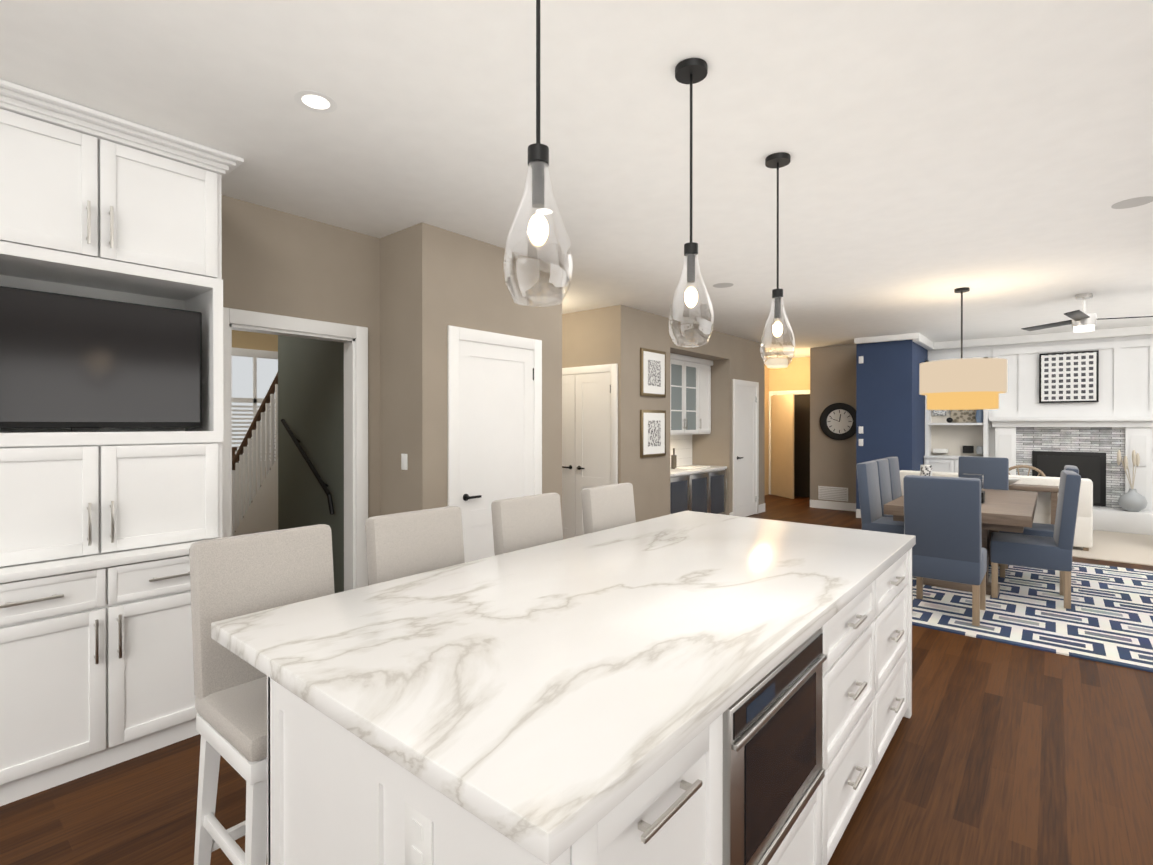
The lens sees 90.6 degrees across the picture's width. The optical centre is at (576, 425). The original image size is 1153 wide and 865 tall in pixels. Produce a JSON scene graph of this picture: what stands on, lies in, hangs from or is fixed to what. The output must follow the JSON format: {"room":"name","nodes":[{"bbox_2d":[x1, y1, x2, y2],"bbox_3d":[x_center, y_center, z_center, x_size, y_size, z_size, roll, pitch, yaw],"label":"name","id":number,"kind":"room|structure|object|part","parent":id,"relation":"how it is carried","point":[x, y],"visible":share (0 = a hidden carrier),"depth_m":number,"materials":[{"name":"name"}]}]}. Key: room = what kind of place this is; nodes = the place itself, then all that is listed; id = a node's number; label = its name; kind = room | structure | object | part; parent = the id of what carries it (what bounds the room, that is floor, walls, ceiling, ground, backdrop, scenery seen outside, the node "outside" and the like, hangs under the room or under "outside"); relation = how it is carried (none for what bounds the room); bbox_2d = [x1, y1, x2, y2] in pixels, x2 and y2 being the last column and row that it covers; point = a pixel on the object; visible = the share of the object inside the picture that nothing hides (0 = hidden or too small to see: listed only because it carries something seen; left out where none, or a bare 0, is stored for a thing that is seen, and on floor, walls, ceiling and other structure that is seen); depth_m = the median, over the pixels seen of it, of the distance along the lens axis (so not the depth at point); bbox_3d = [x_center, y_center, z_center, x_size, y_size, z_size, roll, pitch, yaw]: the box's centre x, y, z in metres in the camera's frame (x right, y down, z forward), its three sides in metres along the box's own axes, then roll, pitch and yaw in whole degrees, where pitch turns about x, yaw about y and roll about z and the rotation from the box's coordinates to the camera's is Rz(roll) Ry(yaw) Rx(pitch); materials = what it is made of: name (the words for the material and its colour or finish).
{"room":"kitchen","nodes":[
{"label":"kitchen","id":0,"kind":"room"},
{"bbox_2d":[232,330,277,477],"bbox_3d":[-4.605,0.047,6.593,0.120,2.900,5.600,0,0,40],"label":"wall","id":1,"kind":"structure","parent":0,"point":[253,340],"depth_m":7.17,"materials":[{"name":"beige paint"}]},
{"bbox_2d":[232,347,277,466],"bbox_3d":[-4.576,-0.203,6.502,0.040,1.500,5.300,0,0,40],"label":"window","id":2,"kind":"structure","parent":1,"relation":"in","point":[254,372],"depth_m":7.10,"materials":[{"name":"white glass"}]},
{"bbox_2d":[221,195,379,585],"bbox_3d":[-2.798,0.060,2.751,0.120,2.900,4.020,0,0,40],"label":"wall","id":3,"kind":"structure","parent":0,"point":[276,262],"depth_m":3.84,"materials":[{"name":"beige paint"}]},
{"bbox_2d":[0,95,223,298],"bbox_3d":[-2.363,-1.043,2.742,0.546,0.575,0.968,0,0,40],"label":"upper cabinet","id":4,"kind":"object","parent":3,"relation":"attached to","point":[81,202],"depth_m":2.60,"materials":[{"name":"white wood"}]},
{"bbox_2d":[222,307,367,590],"bbox_3d":[-1.893,0.396,3.821,0.147,2.220,1.000,0,0,40],"label":"door frame","id":5,"kind":"structure","parent":3,"relation":"attached to","point":[353,339],"depth_m":4.09,"materials":[{"name":"white wood"}]},
{"bbox_2d":[278,222,561,592],"bbox_3d":[-1.455,0.052,5.177,2.230,2.900,1.475,0,0,40],"label":"wall","id":6,"kind":"structure","parent":0,"point":[435,282],"depth_m":4.28,"materials":[{"name":"beige paint"}]},
{"bbox_2d":[281,419,333,514],"bbox_3d":[-2.269,0.323,4.845,0.928,0.770,0.087,0,0,40],"label":"handrail","id":7,"kind":"object","parent":6,"relation":"attached to","point":[322,483],"visible":1,"depth_m":4.75,"materials":[{"name":"brown wood"}]},
{"bbox_2d":[401,454,407,469],"bbox_3d":[-1.221,0.256,4.046,0.070,0.114,0.009,0,0,40],"label":"light switch","id":8,"kind":"object","parent":6,"relation":"attached to","point":[404,465],"visible":1,"depth_m":4.04,"materials":[{"name":"white plastic"}]},
{"bbox_2d":[448,325,541,506],"bbox_3d":[-0.606,0.394,4.439,0.022,2.220,0.960,0,0,40],"label":"door frame","id":9,"kind":"structure","parent":6,"relation":"attached to","point":[455,334],"depth_m":4.17,"materials":[{"name":"white wood"}]},
{"bbox_2d":[459,340,533,562],"bbox_3d":[-0.588,0.434,4.427,0.060,2.120,0.784,0,0,40],"label":"pantry door","id":10,"kind":"structure","parent":6,"relation":"in","point":[496,422],"depth_m":4.38,"materials":[{"name":"white wood"}]},
{"bbox_2d":[0,494,1152,864],"bbox_3d":[1.509,1.550,5.790,12.300,0.100,15.000,0,0,40],"label":"floor","id":11,"kind":"structure","parent":0,"point":[1000,754],"depth_m":2.40,"materials":[{"name":"brown wood"}]},
{"bbox_2d":[0,547,198,805],"bbox_3d":[-2.303,1.062,2.719,0.676,0.895,0.980,0,0,40],"label":"base cabinet","id":12,"kind":"object","parent":11,"relation":"on","point":[97,670],"depth_m":2.45,"materials":[{"name":"white wood"}]},
{"bbox_2d":[0,439,222,570],"bbox_3d":[-2.363,0.333,2.746,0.546,0.498,0.968,0,0,40],"label":"cabinet","id":13,"kind":"object","parent":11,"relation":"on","point":[102,530],"depth_m":2.59,"materials":[{"name":"white wood"}]},
{"bbox_2d":[0,286,201,430],"bbox_3d":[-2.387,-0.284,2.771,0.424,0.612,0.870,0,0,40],"label":"tv","id":14,"kind":"object","parent":13,"relation":"in","point":[76,363],"visible":1,"depth_m":2.64,"materials":[{"name":"glass"},{"name":"black plastic"}]},
{"bbox_2d":[232,372,277,535],"bbox_3d":[-3.092,0.446,6.265,1.515,2.105,0.965,0,0,40],"label":"stair railing","id":15,"kind":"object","parent":11,"relation":"on","point":[254,500],"depth_m":5.79,"materials":[{"name":"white wood"}]},
{"bbox_2d":[189,524,334,864],"bbox_3d":[-0.894,0.936,1.802,0.488,1.154,0.436,0,0,40],"label":"stool","id":16,"kind":"object","parent":11,"relation":"on","point":[235,576],"visible":0.56,"depth_m":1.76,"materials":[{"name":"fabric"}]},
{"bbox_2d":[365,506,464,584],"bbox_3d":[-0.517,0.934,2.269,0.488,1.154,0.436,0,0,40],"label":"stool","id":17,"kind":"object","parent":11,"relation":"on","point":[403,544],"visible":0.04,"depth_m":2.33,"materials":[{"name":"fabric"}]},
{"bbox_2d":[491,493,562,555],"bbox_3d":[-0.093,0.933,2.761,0.488,1.154,0.436,0,0,40],"label":"stool","id":18,"kind":"object","parent":11,"relation":"on","point":[520,523],"visible":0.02,"depth_m":2.81,"materials":[{"name":"fabric"}]},
{"bbox_2d":[267,543,915,864],"bbox_3d":[0.477,1.069,2.225,1.034,0.886,2.784,0,0,40],"label":"kitchen island","id":19,"kind":"object","parent":11,"relation":"on","point":[779,776],"depth_m":1.39,"materials":[{"name":"wood"}]},
{"bbox_2d":[211,511,914,864],"bbox_3d":[0.349,0.613,2.332,1.350,0.074,2.830,0,0,40],"label":"island countertop","id":20,"kind":"structure","parent":19,"relation":"on","point":[530,690],"depth_m":1.48,"materials":[{"name":"white stone"}]},
{"bbox_2d":[581,483,635,534],"bbox_3d":[0.344,0.931,3.269,0.488,1.154,0.436,0,0,40],"label":"stool","id":21,"kind":"object","parent":11,"relation":"on","point":[605,507],"visible":0.06,"depth_m":3.31,"materials":[{"name":"fabric"}]},
{"bbox_2d":[670,353,726,514],"bbox_3d":[1.546,0.234,8.374,0.631,2.515,1.770,0,0,40],"label":"wet bar","id":22,"kind":"object","parent":11,"relation":"on","point":[699,488],"visible":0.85,"depth_m":8.44,"materials":[{"name":"wood"}]},
{"bbox_2d":[924,357,988,472],"bbox_3d":[6.226,0.198,9.366,0.850,2.580,0.450,0,0,40],"label":"built-in shelves","id":23,"kind":"object","parent":11,"relation":"on","point":[952,437],"visible":0.38,"depth_m":9.46,"materials":[{"name":"white wood"}]},
{"bbox_2d":[912,562,1152,672],"bbox_3d":[3.754,1.495,5.459,3.070,0.012,3.330,0,0,40],"label":"area rug","id":24,"kind":"object","parent":11,"relation":"on","point":[1107,617],"visible":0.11,"depth_m":4.54,"materials":[{"name":"fabric"}]},
{"bbox_2d":[856,461,903,533],"bbox_3d":[3.288,0.936,5.931,0.594,1.100,0.500,0,0,40],"label":"dining chair","id":25,"kind":"object","parent":24,"relation":"on","point":[873,518],"visible":0.38,"depth_m":5.89,"materials":[{"name":"blue fabric"}]},
{"bbox_2d":[873,459,892,516],"bbox_3d":[3.640,0.935,6.354,0.594,1.100,0.500,0,0,40],"label":"dining chair","id":26,"kind":"object","parent":24,"relation":"on","point":[884,481],"visible":0.12,"depth_m":6.40,"materials":[{"name":"blue fabric"}]},
{"bbox_2d":[883,457,901,499],"bbox_3d":[3.993,0.934,6.776,0.594,1.100,0.500,0,0,40],"label":"dining chair","id":27,"kind":"object","parent":24,"relation":"on","point":[894,471],"visible":0.08,"depth_m":6.85,"materials":[{"name":"blue fabric"}]},
{"bbox_2d":[903,475,986,625],"bbox_3d":[2.955,0.941,4.571,0.500,1.100,0.594,0,0,40],"label":"dining chair","id":28,"kind":"object","parent":24,"relation":"on","point":[942,519],"visible":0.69,"depth_m":4.35,"materials":[{"name":"blue fabric"}]},
{"bbox_2d":[884,489,1037,594],"bbox_3d":[3.933,1.106,5.751,1.070,0.762,2.150,0,0,40],"label":"dining table","id":29,"kind":"object","parent":24,"relation":"on","point":[1008,510],"visible":0.27,"depth_m":5.14,"materials":[{"name":"brown wood"}]},
{"bbox_2d":[920,465,931,475],"bbox_3d":[3.410,0.555,5.567,0.100,0.340,0.100,0,0,40],"label":"vase","id":30,"kind":"object","parent":29,"relation":"on","point":[925,470],"visible":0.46,"depth_m":5.52,"materials":[{"name":"white ceramic"}]},
{"bbox_2d":[962,473,984,502],"bbox_3d":[3.789,0.595,5.459,0.180,0.260,0.180,0,0,40],"label":"lantern","id":31,"kind":"object","parent":29,"relation":"on","point":[982,496],"visible":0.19,"depth_m":5.40,"materials":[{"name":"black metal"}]},
{"bbox_2d":[958,456,1008,489],"bbox_3d":[4.836,0.933,6.823,0.500,1.100,0.594,0,0,40],"label":"dining chair","id":32,"kind":"object","parent":24,"relation":"on","point":[994,471],"visible":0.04,"depth_m":6.93,"materials":[{"name":"blue fabric"}]},
{"bbox_2d":[990,470,1080,608],"bbox_3d":[3.974,0.939,4.969,0.594,1.100,0.500,0,0,37],"label":"dining chair","id":33,"kind":"object","parent":24,"relation":"on","point":[1054,552],"visible":1,"depth_m":4.75,"materials":[{"name":"blue fabric"}]},
{"bbox_2d":[999,465,1078,577],"bbox_3d":[4.533,0.937,5.607,0.594,1.100,0.500,0,0,40],"label":"dining chair","id":34,"kind":"object","parent":24,"relation":"on","point":[1041,529],"visible":0.19,"depth_m":5.48,"materials":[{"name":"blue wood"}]},
{"bbox_2d":[0,0,1152,358],"bbox_3d":[1.509,-1.450,5.780,12.300,0.100,15.000,0,0,40],"label":"ceiling","id":35,"kind":"structure","parent":0,"point":[996,156],"depth_m":2.70,"materials":[{"name":"white paint"}]},
{"bbox_2d":[294,90,336,112],"bbox_3d":[-1.117,-1.388,2.448,0.170,0.002,0.170,0,0,40],"label":"recessed light","id":36,"kind":"object","parent":35,"relation":"in","point":[319,102],"visible":1,"depth_m":2.44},
{"bbox_2d":[503,0,572,306],"bbox_3d":[-0.097,-0.845,1.443,0.176,1.079,0.176,0,0,40],"label":"pendant light","id":37,"kind":"object","parent":35,"relation":"hanging from","point":[538,163],"visible":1,"depth_m":1.43,"materials":[{"name":"clear glass"}]},
{"bbox_2d":[531,207,556,215],"bbox_3d":[-0.210,-1.392,3.711,0.170,0.002,0.170,0,0,40],"label":"recessed light","id":38,"kind":"object","parent":35,"relation":"in","point":[541,209],"depth_m":3.69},
{"bbox_2d":[668,58,713,346],"bbox_3d":[0.445,-0.848,2.215,0.176,1.079,0.176,0,0,40],"label":"pendant light","id":39,"kind":"object","parent":35,"relation":"hanging from","point":[691,71],"visible":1,"depth_m":2.20,"materials":[{"name":"clear glass"}]},
{"bbox_2d":[713,283,732,287],"bbox_3d":[1.460,-1.399,5.686,0.200,0.002,0.200,0,0,40],"label":"ceiling speaker","id":40,"kind":"object","parent":35,"relation":"attached to","point":[721,285],"visible":1,"depth_m":5.69,"materials":[{"name":"grey"}]},
{"bbox_2d":[767,353,787,367],"bbox_3d":[3.935,-1.282,11.181,0.380,0.269,0.380,0,0,40],"label":"light","id":41,"kind":"object","parent":35,"relation":"attached to","point":[771,362],"visible":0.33,"depth_m":11.05,"materials":[{"name":"silver metal"}]},
{"bbox_2d":[760,152,795,365],"bbox_3d":[1.045,-0.850,2.965,0.176,1.079,0.176,0,0,40],"label":"pendant light","id":42,"kind":"object","parent":35,"relation":"hanging from","point":[778,160],"visible":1,"depth_m":2.96,"materials":[{"name":"clear glass"}]},
{"bbox_2d":[919,287,1006,409],"bbox_3d":[3.939,-0.785,5.837,0.740,1.229,0.740,0,0,40],"label":"drum pendant light","id":43,"kind":"object","parent":35,"relation":"hanging from","point":[966,384],"visible":1,"depth_m":5.57,"materials":[{"name":"beige fabric"}]},
{"bbox_2d":[1021,293,1152,331],"bbox_3d":[5.397,-1.205,5.992,1.183,0.389,1.129,0,0,40],"label":"ceiling fan","id":44,"kind":"object","parent":35,"relation":"hanging from","point":[1082,321],"visible":1,"depth_m":6.04,"materials":[{"name":"silver metal"}]},
{"bbox_2d":[1111,196,1152,208],"bbox_3d":[3.474,-1.392,3.564,0.200,0.002,0.200,0,0,40],"label":"ceiling speaker","id":45,"kind":"object","parent":35,"relation":"attached to","point":[1132,202],"visible":1,"depth_m":3.56,"materials":[{"name":"grey"}]},
{"bbox_2d":[562,305,626,483],"bbox_3d":[-0.053,0.045,7.168,1.570,2.900,0.120,0,0,40],"label":"wall","id":46,"kind":"structure","parent":0,"point":[597,336],"depth_m":6.76,"materials":[{"name":"beige paint"}]},
{"bbox_2d":[562,372,610,539],"bbox_3d":[-0.031,0.426,7.032,1.108,2.120,0.060,0,0,40],"label":"double door","id":47,"kind":"structure","parent":46,"relation":"in","point":[586,430],"depth_m":6.98,"materials":[{"name":"white wood"}]},
{"bbox_2d":[562,364,617,484],"bbox_3d":[-0.018,0.386,7.047,1.280,2.220,0.022,0,0,40],"label":"door frame","id":48,"kind":"structure","parent":46,"relation":"attached to","point":[613,368],"depth_m":6.66,"materials":[{"name":"white wood"}]},
{"bbox_2d":[627,307,669,521],"bbox_3d":[0.549,0.044,7.395,1.003,2.900,1.000,0,0,40],"label":"wall","id":49,"kind":"structure","parent":0,"point":[648,478],"depth_m":7.05,"materials":[{"name":"beige paint"}]},
{"bbox_3d":[0.961,-0.655,7.127,0.031,0.580,0.560,0,0,40],"label":"picture","id":50,"kind":"part","parent":49,"relation":"part of"},
{"bbox_3d":[0.961,0.095,7.130,0.031,0.580,0.560,0,0,40],"label":"picture","id":51,"kind":"part","parent":49,"relation":"part of"},
{"bbox_2d":[670,319,729,360],"bbox_3d":[1.551,-1.219,8.366,0.650,0.380,1.780,0,0,40],"label":"wall","id":52,"kind":"structure","parent":0,"point":[716,346],"depth_m":8.18,"materials":[{"name":"beige paint"}]},
{"bbox_2d":[692,335,764,516],"bbox_3d":[2.447,0.037,9.693,0.970,2.900,1.400,0,0,40],"label":"wall","id":53,"kind":"structure","parent":0,"point":[745,362],"depth_m":9.02,"materials":[{"name":"beige paint"}]},
{"bbox_2d":[736,385,755,516],"bbox_3d":[2.781,0.418,9.287,0.060,2.120,0.804,0,0,40],"label":"door","id":54,"kind":"structure","parent":53,"relation":"in","point":[745,451],"depth_m":9.29,"materials":[{"name":"white wood"}]},
{"bbox_2d":[733,379,758,515],"bbox_3d":[2.764,0.378,9.299,0.022,2.220,0.980,0,0,40],"label":"door frame","id":55,"kind":"structure","parent":53,"relation":"attached to","point":[735,381],"depth_m":9.22,"materials":[{"name":"white wood"}]},
{"bbox_2d":[759,503,764,512],"bbox_3d":[3.175,1.417,9.799,0.016,0.140,0.310,0,0,40],"label":"baseboard","id":56,"kind":"structure","parent":53,"relation":"attached to","point":[762,506],"depth_m":9.80,"materials":[{"name":"white wood"}]},
{"bbox_2d":[765,359,768,494],"bbox_3d":[3.339,0.031,11.423,0.120,2.900,2.400,0,0,40],"label":"wall","id":57,"kind":"structure","parent":0,"point":[766,431],"depth_m":12.20,"materials":[{"name":"beige paint"}]},
{"bbox_2d":[769,357,809,390],"bbox_3d":[4.692,0.030,11.935,1.540,2.900,0.120,0,0,40],"label":"wall","id":58,"kind":"structure","parent":0,"point":[794,374],"depth_m":11.98,"materials":[{"name":"beige paint"}]},
{"bbox_2d":[769,390,809,494],"bbox_3d":[4.523,0.369,11.984,1.000,2.220,0.022,0,0,40],"label":"door frame","id":59,"kind":"structure","parent":58,"relation":"attached to","point":[771,393],"depth_m":12.27,"materials":[{"name":"white wood"}]},
{"bbox_2d":[771,394,809,498],"bbox_3d":[4.349,0.415,11.795,0.845,2.130,0.533,0,0,40],"label":"hall door","id":60,"kind":"structure","parent":58,"relation":"in","point":[790,446],"depth_m":11.85,"materials":[{"name":"grey wood"}]},
{"bbox_2d":[810,344,855,502],"bbox_3d":[5.068,0.034,10.630,0.950,2.900,1.400,0,0,40],"label":"wall","id":61,"kind":"structure","parent":0,"point":[832,381],"depth_m":10.16,"materials":[{"name":"beige paint"}]},
{"bbox_2d":[818,486,847,501],"bbox_3d":[4.556,1.206,10.139,0.500,0.240,0.014,0,0,40],"label":"return air vent","id":62,"kind":"object","parent":61,"relation":"attached to","point":[833,493],"visible":1,"depth_m":10.13,"materials":[{"name":"grey metal"}]},
{"bbox_2d":[820,403,855,439],"bbox_3d":[4.625,-0.074,10.046,0.660,0.660,0.056,0,0,40],"label":"clock","id":63,"kind":"object","parent":61,"relation":"attached to","point":[837,421],"visible":0.98,"depth_m":10.05,"materials":[{"name":"black metal"}]},
{"bbox_2d":[810,500,855,510],"bbox_3d":[4.614,1.416,10.092,0.950,0.140,0.016,0,0,40],"label":"baseboard","id":64,"kind":"structure","parent":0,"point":[845,506],"depth_m":10.14,"materials":[{"name":"white wood"}]},
{"bbox_2d":[856,340,927,508],"bbox_3d":[5.325,0.037,9.582,0.790,2.900,1.520,0,0,40],"label":"wall","id":65,"kind":"structure","parent":0,"point":[890,409],"depth_m":9.01,"materials":[{"name":"blue paint"}]},
{"bbox_2d":[855,508,860,517],"bbox_3d":[4.825,1.419,9.003,0.770,0.140,0.016,0,0,40],"label":"baseboard","id":66,"kind":"structure","parent":65,"relation":"attached to","point":[858,513],"depth_m":9.22,"materials":[{"name":"white wood"}]},
{"bbox_2d":[859,426,862,433],"bbox_3d":[4.585,0.069,9.203,0.070,0.114,0.009,0,0,40],"label":"light switch","id":67,"kind":"object","parent":65,"relation":"attached to","point":[860,429],"visible":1,"depth_m":9.20,"materials":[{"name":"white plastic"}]},
{"bbox_2d":[854,333,911,343],"bbox_3d":[4.811,-1.351,8.977,0.810,0.120,0.080,0,0,40],"label":"crown molding","id":68,"kind":"structure","parent":65,"relation":"attached to","point":[898,337],"depth_m":8.94,"materials":[{"name":"white wood"}]},
{"bbox_2d":[912,333,933,349],"bbox_3d":[5.567,-1.351,9.173,0.100,0.120,1.350,0,0,40],"label":"crown molding","id":69,"kind":"structure","parent":65,"relation":"attached to","point":[921,340],"depth_m":8.96,"materials":[{"name":"white wood"}]},
{"bbox_2d":[928,335,1152,509],"bbox_3d":[8.027,0.042,8.237,5.080,2.900,0.120,0,0,40],"label":"wall","id":70,"kind":"structure","parent":0,"point":[1136,378],"depth_m":8.50,"materials":[{"name":"white paint"}]},
{"bbox_2d":[934,325,1152,349],"bbox_3d":[7.907,-1.348,8.183,4.960,0.120,0.110,0,0,40],"label":"crown molding","id":71,"kind":"structure","parent":70,"relation":"attached to","point":[1139,330],"depth_m":8.72,"materials":[{"name":"white wood"}]},
{"bbox_2d":[1072,530,1152,565],"bbox_3d":[7.051,1.489,7.168,4.960,0.012,2.780,0,0,40],"label":"floor","id":72,"kind":"structure","parent":0,"point":[1131,548],"depth_m":6.90,"materials":[{"name":"beige carpet"}]},
{"bbox_2d":[900,470,1092,550],"bbox_3d":[5.577,1.057,7.726,2.060,0.847,0.950,0,0,40],"label":"sofa","id":73,"kind":"object","parent":72,"relation":"on","point":[1083,536],"visible":0.08,"depth_m":6.92,"materials":[{"name":"fabric"}]},
{"bbox_2d":[1009,465,1045,476],"bbox_3d":[6.452,1.016,8.227,0.499,0.928,0.500,0,0,40],"label":"cane chair","id":74,"kind":"object","parent":72,"relation":"on","point":[1029,467],"visible":0.25,"depth_m":8.01,"materials":[{"name":"brown wood"}]},
{"bbox_2d":[1009,484,1058,524],"bbox_3d":[5.125,1.110,7.231,1.500,0.770,0.330,0,0,40],"label":"console table","id":75,"kind":"object","parent":72,"relation":"on","point":[1054,490],"visible":0.35,"depth_m":6.72,"materials":[{"name":"brown wood"}]},
{"bbox_2d":[1009,478,1019,484],"bbox_3d":[5.201,0.674,7.134,0.540,0.100,0.280,0,0,40],"label":"bowl","id":76,"kind":"object","parent":75,"relation":"on","point":[1012,480],"visible":0.23,"depth_m":6.94,"materials":[{"name":"white ceramic"}]},
{"bbox_2d":[989,334,1152,534],"bbox_3d":[8.114,0.097,7.757,4.070,2.767,0.500,0,0,40],"label":"fireplace","id":77,"kind":"object","parent":72,"relation":"on","point":[1089,444],"visible":0.67,"depth_m":8.37,"materials":[{"name":"stone"}]},
{"bbox_2d":[1039,350,1098,402],"bbox_3d":[7.419,-0.730,8.615,0.680,0.760,0.032,0,0,40],"label":"framed picture","id":78,"kind":"object","parent":77,"relation":"attached to","point":[1068,377],"visible":0.96,"depth_m":8.59,"materials":[{"name":"black paper"}]},
{"bbox_2d":[1117,450,1147,511],"bbox_3d":[7.743,0.761,7.955,0.311,0.859,0.300,0,0,40],"label":"vase","id":79,"kind":"object","parent":77,"relation":"on","point":[1132,500],"visible":1,"depth_m":7.91,"materials":[{"name":"grey ceramic"}]}
]}

